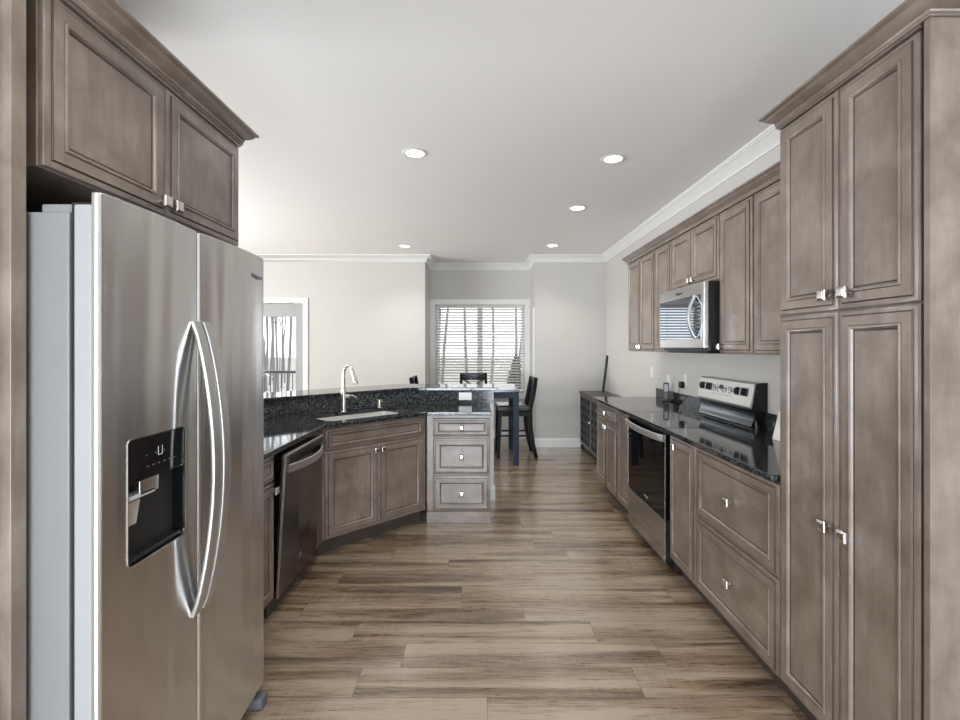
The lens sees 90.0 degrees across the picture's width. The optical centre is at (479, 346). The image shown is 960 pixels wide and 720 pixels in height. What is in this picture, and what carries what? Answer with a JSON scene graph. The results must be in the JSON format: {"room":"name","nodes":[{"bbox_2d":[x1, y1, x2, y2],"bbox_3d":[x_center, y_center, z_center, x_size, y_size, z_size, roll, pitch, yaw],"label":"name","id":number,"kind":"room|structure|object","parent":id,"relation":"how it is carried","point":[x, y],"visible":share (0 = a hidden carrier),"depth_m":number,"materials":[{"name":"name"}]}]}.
{"room":"kitchen","nodes":[
{"label":"kitchen","id":0,"kind":"room"},
{"bbox_2d":[264,262,425,389],"bbox_3d":[-3.200,0.062,7.050,4.800,2.790,0.120,0,0,0],"label":"wall","id":1,"kind":"structure","parent":0,"point":[370,317],"depth_m":6.99,"materials":[{"name":"grey paint"}]},
{"bbox_2d":[264,304,302,390],"bbox_3d":[-2.998,0.407,7.021,0.845,2.080,0.107,0,0,0],"label":"door","id":2,"kind":"structure","parent":1,"relation":"in","point":[270,310],"depth_m":7.03,"materials":[{"name":"grey paint"}]},
{"bbox_2d":[264,298,307,389],"bbox_3d":[-2.998,0.369,6.981,0.995,2.175,0.018,0,0,0],"label":"trim","id":3,"kind":"structure","parent":1,"relation":"attached to","point":[304,301],"depth_m":6.97,"materials":[{"name":"white paint"}]},
{"bbox_2d":[267,391,493,499],"bbox_3d":[-1.177,0.935,3.642,0.973,1.043,3.246,0,0,37],"label":"wall","id":4,"kind":"structure","parent":0,"point":[491,404],"depth_m":4.57,"materials":[{"name":"white paint"}]},
{"bbox_2d":[490,484,494,500],"bbox_3d":[-1.177,1.395,3.668,0.934,0.125,3.273,0,0,39],"label":"baseboard","id":5,"kind":"structure","parent":4,"relation":"attached to","point":[492,489],"depth_m":4.56,"materials":[{"name":"white paint"}]},
{"bbox_2d":[426,264,429,383],"bbox_3d":[-0.860,0.062,7.405,0.120,2.790,0.590,0,0,0],"label":"wall","id":6,"kind":"structure","parent":0,"point":[427,267],"depth_m":7.32,"materials":[{"name":"grey paint"}]},
{"bbox_2d":[430,270,529,429],"bbox_3d":[0.000,0.062,7.770,1.840,2.790,0.140,0,0,0],"label":"wall","id":7,"kind":"structure","parent":0,"point":[444,284],"depth_m":7.70,"materials":[{"name":"grey paint"}]},
{"bbox_2d":[430,299,529,397],"bbox_3d":[0.000,0.029,7.683,1.620,1.585,0.035,0,0,0],"label":"trim","id":8,"kind":"structure","parent":7,"relation":"attached to","point":[433,302],"depth_m":7.68,"materials":[{"name":"white paint"}]},
{"bbox_2d":[436,308,523,392],"bbox_3d":[0.000,0.029,7.790,1.430,1.415,0.060,0,0,0],"label":"window","id":9,"kind":"structure","parent":7,"relation":"in","point":[522,388],"depth_m":7.76,"materials":[{"name":"white paint"}]},
{"bbox_2d":[436,305,523,391],"bbox_3d":[0.000,0.023,7.735,1.414,1.398,0.080,0,0,0],"label":"window blind","id":10,"kind":"object","parent":9,"relation":"attached to","point":[437,306],"visible":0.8,"depth_m":7.73,"materials":[{"name":"white plastic"}]},
{"bbox_2d":[494,430,525,437],"bbox_3d":[-0.843,1.395,7.338,3.285,0.125,0.724,0,0,0],"label":"baseboard","id":11,"kind":"structure","parent":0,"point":[502,433],"depth_m":7.69,"materials":[{"name":"white paint"}]},
{"bbox_2d":[117,0,904,262],"bbox_3d":[-1.832,-1.383,2.750,7.536,0.100,10.100,0,0,0],"label":"ceiling","id":12,"kind":"structure","parent":0,"point":[515,107],"depth_m":2.62,"materials":[{"name":"white paint"}]},
{"bbox_2d":[402,148,427,158],"bbox_3d":[-0.447,-1.330,3.300,0.176,0.006,0.176,0,0,0],"label":"recessed light","id":13,"kind":"object","parent":12,"relation":"in","point":[416,153],"visible":1,"depth_m":3.29,"materials":[{"name":"white paint"}]},
{"bbox_2d":[546,244,558,246],"bbox_3d":[0.952,-1.330,6.300,0.176,0.006,0.176,0,0,0],"label":"recessed light","id":14,"kind":"object","parent":12,"relation":"in","point":[548,245],"visible":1,"depth_m":6.29,"materials":[{"name":"white"}]},
{"bbox_2d":[568,205,586,210],"bbox_3d":[0.935,-1.330,4.600,0.176,0.006,0.176,0,0,0],"label":"recessed light","id":15,"kind":"object","parent":12,"relation":"in","point":[576,207],"visible":1,"depth_m":4.59,"materials":[{"name":"white"}]},
{"bbox_2d":[600,154,625,163],"bbox_3d":[0.943,-1.330,3.400,0.176,0.006,0.176,0,0,0],"label":"recessed light","id":16,"kind":"object","parent":12,"relation":"in","point":[612,158],"visible":1,"depth_m":3.38,"materials":[{"name":"white"}]},
{"bbox_2d":[241,438,809,719],"bbox_3d":[-1.832,1.497,2.740,7.536,0.080,10.120,0,0,0],"label":"floor","id":17,"kind":"structure","parent":0,"point":[556,607],"depth_m":2.48,"materials":[{"name":"brown wood"}]},
{"bbox_2d":[0,0,25,719],"bbox_3d":[-1.403,0.277,1.095,0.703,2.360,0.038,0,0,0],"label":"end panel","id":18,"kind":"object","parent":17,"relation":"on","point":[12,12],"visible":1,"depth_m":1.08,"materials":[{"name":"brown wood"}]},
{"bbox_2d":[26,191,266,719],"bbox_3d":[-1.254,0.545,1.558,0.877,1.823,0.865,0,0,0],"label":"refrigerator","id":19,"kind":"object","parent":17,"relation":"on","point":[145,329],"visible":1,"depth_m":1.25,"materials":[{"name":"grey metal"}]},
{"bbox_2d":[264,455,278,608],"bbox_3d":[-1.386,1.010,2.339,0.650,0.895,0.454,0,0,0],"label":"base cabinet","id":20,"kind":"object","parent":17,"relation":"on","point":[270,491],"visible":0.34,"depth_m":2.49,"materials":[{"name":"brown wood"}]},
{"bbox_2d":[264,435,322,618],"bbox_3d":[-1.321,1.014,2.875,0.683,0.885,0.604,0,0,0],"label":"dishwasher","id":21,"kind":"object","parent":17,"relation":"on","point":[297,468],"visible":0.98,"depth_m":2.75,"materials":[{"name":"silver metal"}]},
{"bbox_2d":[315,416,424,553],"bbox_3d":[-0.946,1.010,3.816,0.919,0.895,0.570,0,0,-45],"label":"base cabinet","id":22,"kind":"object","parent":17,"relation":"on","point":[373,473],"visible":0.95,"depth_m":3.60,"materials":[{"name":"brown wood"}]},
{"bbox_2d":[309,430,321,548],"bbox_3d":[-1.195,0.955,3.343,0.210,0.785,0.314,0,0,0],"label":"cabinet filler","id":23,"kind":"object","parent":22,"relation":"attached to","point":[319,529],"visible":0.14,"depth_m":3.28,"materials":[{"name":"brown wood"}]},
{"bbox_2d":[264,403,491,459],"bbox_3d":[-0.981,0.546,3.445,1.285,0.029,3.012,0,0,32],"label":"countertop","id":24,"kind":"structure","parent":22,"relation":"on","point":[281,432],"depth_m":3.58,"materials":[{"name":"black stone"}]},
{"bbox_2d":[340,364,357,411],"bbox_3d":[-1.069,0.336,3.932,0.167,0.392,0.056,0,0,19],"label":"faucet","id":25,"kind":"object","parent":24,"relation":"on","point":[344,396],"visible":1,"depth_m":3.93,"materials":[{"name":"silver metal"}]},
{"bbox_2d":[315,411,398,420],"bbox_3d":[-0.952,0.656,3.822,0.780,0.186,0.440,0,0,-45],"label":"sink","id":26,"kind":"object","parent":24,"relation":"in","point":[380,413],"visible":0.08,"depth_m":4.02,"materials":[{"name":"silver metal"}]},
{"bbox_2d":[264,391,492,417],"bbox_3d":[-1.131,0.473,3.592,0.865,0.118,3.072,0,0,37],"label":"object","id":27,"kind":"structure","parent":24,"relation":"on","point":[313,405],"depth_m":4.24,"materials":[{"name":"black stone"}]},
{"bbox_2d":[264,384,496,401],"bbox_3d":[-1.263,0.398,3.760,1.327,0.030,3.685,0,0,37],"label":"countertop","id":28,"kind":"structure","parent":27,"relation":"on","point":[329,392],"depth_m":4.39,"materials":[{"name":"black stone"}]},
{"bbox_2d":[459,392,471,399],"bbox_3d":[-0.140,0.467,4.547,0.122,0.072,0.008,0,0,0],"label":"wall outlet","id":29,"kind":"object","parent":27,"relation":"attached to","point":[462,395],"visible":1,"depth_m":4.54,"materials":[{"name":"white plastic"}]},
{"bbox_2d":[377,399,382,407],"bbox_3d":[-0.877,0.497,4.207,0.041,0.070,0.075,0,0,-30],"label":"soap pump","id":30,"kind":"object","parent":24,"relation":"on","point":[379,401],"visible":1,"depth_m":4.21,"materials":[{"name":"silver metal"}]},
{"bbox_2d":[409,375,418,383],"bbox_3d":[-0.668,0.930,6.550,0.541,1.065,0.437,0,0,0],"label":"counter stool","id":31,"kind":"object","parent":17,"relation":"on","point":[413,380],"visible":0.17,"depth_m":6.58,"materials":[{"name":"black wood"}]},
{"bbox_2d":[427,415,489,523],"bbox_3d":[-0.177,1.010,4.236,0.525,0.895,0.610,0,0,0],"label":"base cabinet","id":32,"kind":"object","parent":17,"relation":"on","point":[458,446],"visible":0.98,"depth_m":3.97,"materials":[{"name":"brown wood"}]},
{"bbox_2d":[460,373,486,383],"bbox_3d":[-0.100,0.930,7.158,0.437,1.065,0.541,0,0,0],"label":"counter stool","id":33,"kind":"object","parent":17,"relation":"on","point":[463,376],"visible":0.25,"depth_m":7.39,"materials":[{"name":"black wood"}]},
{"bbox_2d":[494,384,518,465],"bbox_3d":[-0.083,0.992,6.400,1.135,0.930,1.020,0,0,0],"label":"dining table","id":34,"kind":"object","parent":17,"relation":"on","point":[510,391],"visible":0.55,"depth_m":5.89,"materials":[{"name":"black"}]},
{"bbox_2d":[495,375,537,457],"bbox_3d":[0.483,0.930,6.502,0.541,1.065,0.437,0,0,-3],"label":"counter stool","id":35,"kind":"object","parent":17,"relation":"on","point":[503,409],"visible":0.98,"depth_m":6.30,"materials":[{"name":"black wood"}]},
{"bbox_2d":[579,391,621,457],"bbox_3d":[1.625,1.047,6.300,0.399,0.820,1.310,0,0,0],"label":"base cabinet","id":36,"kind":"object","parent":17,"relation":"on","point":[588,406],"visible":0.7,"depth_m":6.45,"materials":[{"name":"grey wood"}]},
{"bbox_2d":[602,355,607,391],"bbox_3d":[1.795,0.380,6.880,0.092,0.519,0.020,0,0,0],"label":"rod","id":37,"kind":"object","parent":36,"relation":"on","point":[606,361],"visible":1,"depth_m":6.87,"materials":[{"name":"grey metal"}]},
{"bbox_2d":[597,402,626,512],"bbox_3d":[1.494,1.002,4.576,0.650,0.910,0.758,0,0,0],"label":"base cabinet","id":38,"kind":"object","parent":17,"relation":"on","point":[607,417],"visible":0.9,"depth_m":4.51,"materials":[{"name":"brown wood"}]},
{"bbox_2d":[618,411,629,513],"bbox_3d":[1.494,1.002,4.014,0.650,0.910,0.361,0,0,0],"label":"base cabinet","id":39,"kind":"object","parent":17,"relation":"on","point":[623,486],"visible":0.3,"depth_m":4.03,"materials":[{"name":"brown wood"}]},
{"bbox_2d":[593,397,698,414],"bbox_3d":[1.503,0.531,4.407,0.662,0.029,1.146,0,0,0],"label":"countertop","id":40,"kind":"structure","parent":39,"relation":"on","point":[624,405],"depth_m":4.28,"materials":[{"name":"black stone"}]},
{"bbox_2d":[661,383,671,401],"bbox_3d":[1.765,0.428,4.550,0.090,0.178,0.070,0,0,17],"label":"handset","id":41,"kind":"object","parent":40,"relation":"on","point":[665,385],"visible":1,"depth_m":4.54,"materials":[{"name":"black plastic"}]},
{"bbox_2d":[670,435,710,607],"bbox_3d":[1.494,1.002,2.869,0.650,0.910,0.378,0,0,0],"label":"base cabinet","id":42,"kind":"object","parent":17,"relation":"on","point":[683,456],"visible":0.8,"depth_m":2.83,"materials":[{"name":"brown wood"}]},
{"bbox_2d":[626,376,767,571],"bbox_3d":[1.479,0.839,3.446,0.714,1.219,0.766,0,0,0],"label":"range","id":43,"kind":"object","parent":17,"relation":"on","point":[725,402],"visible":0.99,"depth_m":3.33,"materials":[{"name":"silver metal"}]},
{"bbox_2d":[627,412,751,429],"bbox_3d":[1.464,0.525,3.446,0.583,0.016,0.763,0,0,0],"label":"glass cooktop","id":44,"kind":"object","parent":43,"relation":"in","point":[655,420],"depth_m":3.38,"materials":[{"name":"black glass"}]},
{"bbox_2d":[697,448,800,708],"bbox_3d":[1.494,1.002,2.305,0.650,0.910,0.746,0,0,0],"label":"base cabinet","id":45,"kind":"object","parent":17,"relation":"on","point":[738,510],"visible":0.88,"depth_m":2.21,"materials":[{"name":"brown wood"}]},
{"bbox_2d":[664,428,779,481],"bbox_3d":[1.503,0.531,2.495,0.662,0.029,1.126,0,0,0],"label":"countertop","id":46,"kind":"structure","parent":45,"relation":"on","point":[753,450],"depth_m":2.52,"materials":[{"name":"black stone"}]},
{"bbox_2d":[772,411,779,440],"bbox_3d":[1.672,0.440,2.600,0.059,0.155,0.200,0,0,0],"label":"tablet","id":47,"kind":"object","parent":46,"relation":"on","point":[776,435],"visible":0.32,"depth_m":2.67,"materials":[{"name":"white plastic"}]},
{"bbox_2d":[758,0,959,719],"bbox_3d":[1.484,0.261,1.603,0.671,2.393,0.753,0,0,0],"label":"pantry cabinet","id":48,"kind":"object","parent":17,"relation":"on","point":[870,142],"visible":1,"depth_m":1.47,"materials":[{"name":"brown wood"}]},
{"bbox_2d":[530,264,533,421],"bbox_3d":[0.860,0.062,7.405,0.120,2.790,0.590,0,0,0],"label":"wall","id":49,"kind":"structure","parent":0,"point":[532,267],"depth_m":7.46,"materials":[{"name":"grey paint"}]},
{"bbox_2d":[533,307,534,437],"bbox_3d":[0.791,0.437,7.072,0.018,2.040,0.075,0,0,0],"label":"trim","id":50,"kind":"structure","parent":49,"relation":"attached to","point":[533,307],"depth_m":7.04,"materials":[{"name":"white paint"}]},
{"bbox_2d":[534,438,581,446],"bbox_3d":[1.311,1.395,6.020,1.050,0.125,2.060,0,0,0],"label":"baseboard","id":51,"kind":"structure","parent":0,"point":[539,442],"depth_m":6.98,"materials":[{"name":"white paint"}]},
{"bbox_2d":[534,262,605,437],"bbox_3d":[1.378,0.062,7.050,1.156,2.790,0.120,0,0,0],"label":"wall","id":52,"kind":"structure","parent":0,"point":[570,297],"depth_m":6.99,"materials":[{"name":"grey paint"}]},
{"bbox_2d":[606,145,779,414],"bbox_3d":[1.896,0.062,2.395,0.120,2.790,9.390,0,0,0],"label":"wall","id":53,"kind":"structure","parent":0,"point":[628,372],"depth_m":4.67,"materials":[{"name":"grey paint"}]},
{"bbox_2d":[255,124,780,269],"bbox_3d":[-1.832,-1.286,2.750,7.336,0.095,9.900,0,0,0],"label":"trim","id":54,"kind":"structure","parent":53,"relation":"attached to","point":[766,141],"depth_m":5.82,"materials":[{"name":"white paint"}]},
{"bbox_2d":[628,249,656,351],"bbox_3d":[1.645,-0.418,4.468,0.374,0.920,0.745,0,0,0],"label":"upper cabinet","id":55,"kind":"object","parent":53,"relation":"attached to","point":[641,272],"visible":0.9,"depth_m":4.40,"materials":[{"name":"brown wood"}]},
{"bbox_2d":[650,366,652,377],"bbox_3d":[1.831,0.267,5.120,0.011,0.117,0.072,0,0,0],"label":"light switch","id":56,"kind":"object","parent":53,"relation":"attached to","point":[651,368],"visible":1,"depth_m":5.11,"materials":[{"name":"white plastic"}]},
{"bbox_2d":[655,240,671,351],"bbox_3d":[1.645,-0.418,3.920,0.374,0.920,0.346,0,0,0],"label":"upper cabinet","id":57,"kind":"object","parent":53,"relation":"attached to","point":[663,253],"visible":0.23,"depth_m":3.95,"materials":[{"name":"brown wood"}]},
{"bbox_2d":[656,388,700,408],"bbox_3d":[1.825,0.469,4.394,0.020,0.094,1.121,0,0,0],"label":"backsplash","id":58,"kind":"structure","parent":53,"relation":"attached to","point":[688,400],"depth_m":4.30,"materials":[{"name":"black stone"}]},
{"bbox_2d":[678,381,683,401],"bbox_3d":[1.800,0.404,4.305,0.053,0.189,0.048,0,0,0],"label":"power adapter","id":59,"kind":"object","parent":53,"relation":"attached to","point":[680,383],"visible":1,"depth_m":4.29,"materials":[{"name":"black plastic"}]},
{"bbox_2d":[684,374,687,387],"bbox_3d":[1.832,0.302,4.280,0.008,0.117,0.072,0,0,0],"label":"wall outlet","id":60,"kind":"object","parent":53,"relation":"attached to","point":[685,375],"visible":1,"depth_m":4.25,"materials":[{"name":"white plastic"}]},
{"bbox_2d":[672,213,719,290],"bbox_3d":[1.645,-0.648,3.373,0.374,0.460,0.745,0,0,0],"label":"upper cabinet","id":61,"kind":"object","parent":53,"relation":"attached to","point":[695,252],"visible":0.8,"depth_m":3.29,"materials":[{"name":"brown wood"}]},
{"bbox_2d":[660,281,720,353],"bbox_3d":[1.590,-0.186,3.373,0.484,0.457,0.741,0,0,0],"label":"microwave","id":62,"kind":"object","parent":61,"relation":"attached to","point":[689,315],"visible":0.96,"depth_m":3.15,"materials":[{"name":"silver metal"}]},
{"bbox_2d":[622,161,779,264],"bbox_3d":[1.637,-0.864,3.433,0.393,0.064,2.907,0,0,0],"label":"crown molding","id":63,"kind":"structure","parent":53,"relation":"attached to","point":[771,174],"depth_m":2.98,"materials":[{"name":"brown wood"}]},
{"bbox_2d":[715,194,755,354],"bbox_3d":[1.645,-0.418,2.812,0.374,0.920,0.371,0,0,0],"label":"upper cabinet","id":64,"kind":"object","parent":53,"relation":"attached to","point":[737,221],"visible":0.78,"depth_m":2.78,"materials":[{"name":"brown wood"}]},
{"bbox_2d":[754,179,782,354],"bbox_3d":[1.657,-0.418,2.279,0.350,0.920,0.693,0,0,0],"label":"upper cabinet","id":65,"kind":"object","parent":53,"relation":"attached to","point":[767,316],"visible":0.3,"depth_m":2.50,"materials":[{"name":"brown wood"}]},
{"bbox_2d":[765,412,777,429],"bbox_3d":[1.825,0.467,2.495,0.020,0.100,1.126,0,0,0],"label":"backsplash","id":66,"kind":"structure","parent":53,"relation":"attached to","point":[770,419],"depth_m":3.00,"materials":[{"name":"black stone"}]},
{"bbox_3d":[-1.820,0.062,1.330,0.120,2.790,1.560,0,0,0],"label":"wall","id":67,"kind":"structure","parent":0,"visible":0},
{"bbox_2d":[26,0,258,245],"bbox_3d":[-1.373,-0.697,1.641,0.746,0.514,1.063,0,0,0],"label":"upper cabinet","id":68,"kind":"object","parent":67,"relation":"attached to","point":[111,110],"visible":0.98,"depth_m":1.41,"materials":[{"name":"brown wood"}]},
{"label":"outside","id":69,"kind":"structure","parent":0,"visible":0},
{"bbox_2d":[265,357,520,392],"bbox_3d":[0.000,2.007,48.950,120.000,0.100,82.100,0,0,0],"label":"ground","id":70,"kind":"structure","parent":69,"point":[293,359],"depth_m":41.75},
{"bbox_2d":[264,342,267,390],"bbox_3d":[-9.730,-5.840,21.699,5.319,15.602,4.250,0,0,20],"label":"bare tree","id":71,"kind":"object","parent":70,"relation":"on","point":[266,387],"visible":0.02,"depth_m":21.34,"materials":[{"name":"grey plant"}]},
{"bbox_2d":[264,317,268,385],"bbox_3d":[-7.457,-4.428,18.230,5.126,12.780,3.517,0,0,-32],"label":"bare tree","id":72,"kind":"object","parent":70,"relation":"on","point":[267,329],"visible":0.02,"depth_m":18.27,"materials":[{"name":"grey plant"}]},
{"bbox_2d":[269,317,271,384],"bbox_3d":[-10.465,-4.452,24.872,5.500,12.824,3.702,0,0,0],"label":"bare tree","id":73,"kind":"object","parent":70,"relation":"on","point":[270,317],"visible":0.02,"depth_m":24.62,"materials":[{"name":"grey plant"}]},
{"bbox_2d":[272,317,275,391],"bbox_3d":[-7.066,-5.744,17.030,4.539,15.408,5.075,0,0,42],"label":"bare tree","id":74,"kind":"object","parent":70,"relation":"on","point":[273,349],"visible":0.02,"depth_m":16.64,"materials":[{"name":"grey plant"}]},
{"bbox_2d":[274,317,278,391],"bbox_3d":[-8.781,-4.378,19.614,4.448,12.673,3.252,0,0,-16],"label":"bare tree","id":75,"kind":"object","parent":70,"relation":"on","point":[276,345],"visible":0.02,"depth_m":19.78,"materials":[{"name":"grey plant"}]},
{"bbox_2d":[277,317,284,373],"bbox_3d":[-14.927,-4.523,34.754,3.765,12.962,4.953,0,0,0],"label":"bare tree","id":76,"kind":"object","parent":70,"relation":"on","point":[279,317],"visible":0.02,"depth_m":34.19,"materials":[{"name":"grey plant"}]},
{"bbox_2d":[281,317,286,386],"bbox_3d":[-9.527,-4.837,23.510,4.169,13.591,3.656,0,0,0],"label":"bare tree","id":77,"kind":"object","parent":70,"relation":"on","point":[285,317],"visible":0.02,"depth_m":23.04,"materials":[{"name":"grey plant"}]},
{"bbox_2d":[282,317,285,382],"bbox_3d":[-10.201,-5.988,24.890,4.472,15.893,6.310,0,0,-24],"label":"bare tree","id":78,"kind":"object","parent":70,"relation":"on","point":[282,317],"visible":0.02,"depth_m":26.11,"materials":[{"name":"grey plant"}]},
{"bbox_2d":[286,317,291,390],"bbox_3d":[-5.323,-5.317,14.844,5.573,14.554,3.434,0,0,31],"label":"bare tree","id":79,"kind":"object","parent":70,"relation":"on","point":[290,328],"visible":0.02,"depth_m":15.03,"materials":[{"name":"grey plant"}]},
{"bbox_2d":[439,308,440,380],"bbox_3d":[-2.189,-5.529,28.415,4.820,14.983,3.767,0,0,-30],"label":"bare tree","id":80,"kind":"object","parent":70,"relation":"on","point":[439,308],"visible":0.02,"depth_m":28.08,"materials":[{"name":"grey plant"}]},
{"bbox_2d":[441,308,448,383],"bbox_3d":[-0.840,-4.222,20.536,3.839,12.365,2.496,0,0,0],"label":"bare tree","id":81,"kind":"object","parent":70,"relation":"on","point":[447,308],"visible":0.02,"depth_m":20.02,"materials":[{"name":"grey plant"}]},
{"bbox_2d":[463,308,468,382],"bbox_3d":[-1.314,-5.882,26.000,4.640,15.686,4.257,0,0,43],"label":"bare tree","id":82,"kind":"object","parent":70,"relation":"on","point":[463,308],"visible":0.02,"depth_m":26.00,"materials":[{"name":"grey plant"}]},
{"bbox_2d":[490,308,494,383],"bbox_3d":[0.763,-4.259,21.725,3.318,12.442,2.563,0,0,35],"label":"bare tree","id":83,"kind":"object","parent":70,"relation":"on","point":[491,308],"visible":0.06,"depth_m":21.91,"materials":[{"name":"grey plant"}]},
{"bbox_2d":[506,354,520,388],"bbox_3d":[1.058,1.067,13.989,1.248,1.780,1.260,0,0,0],"label":"evergreen shrub","id":84,"kind":"object","parent":70,"relation":"on","point":[515,354],"visible":0.3,"depth_m":13.87,"materials":[{"name":"grey plant"}]},
{"bbox_2d":[515,308,517,352],"bbox_3d":[0.311,-5.707,27.918,2.283,15.337,5.116,0,0,-37],"label":"bare tree","id":85,"kind":"object","parent":70,"relation":"on","point":[515,308],"visible":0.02,"depth_m":27.11,"materials":[{"name":"grey plant"}]},
{"bbox_3d":[-3.300,1.577,8.355,4.200,0.120,2.470,0,0,0],"label":"deck","id":86,"kind":"object","parent":70,"relation":"on","visible":0},
{"bbox_2d":[264,371,295,392],"bbox_3d":[-3.300,0.967,9.490,4.000,1.100,0.070,0,0,0],"label":"deck railing","id":87,"kind":"object","parent":86,"relation":"on","point":[270,372],"visible":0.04,"depth_m":9.48,"materials":[{"name":"grey metal"}]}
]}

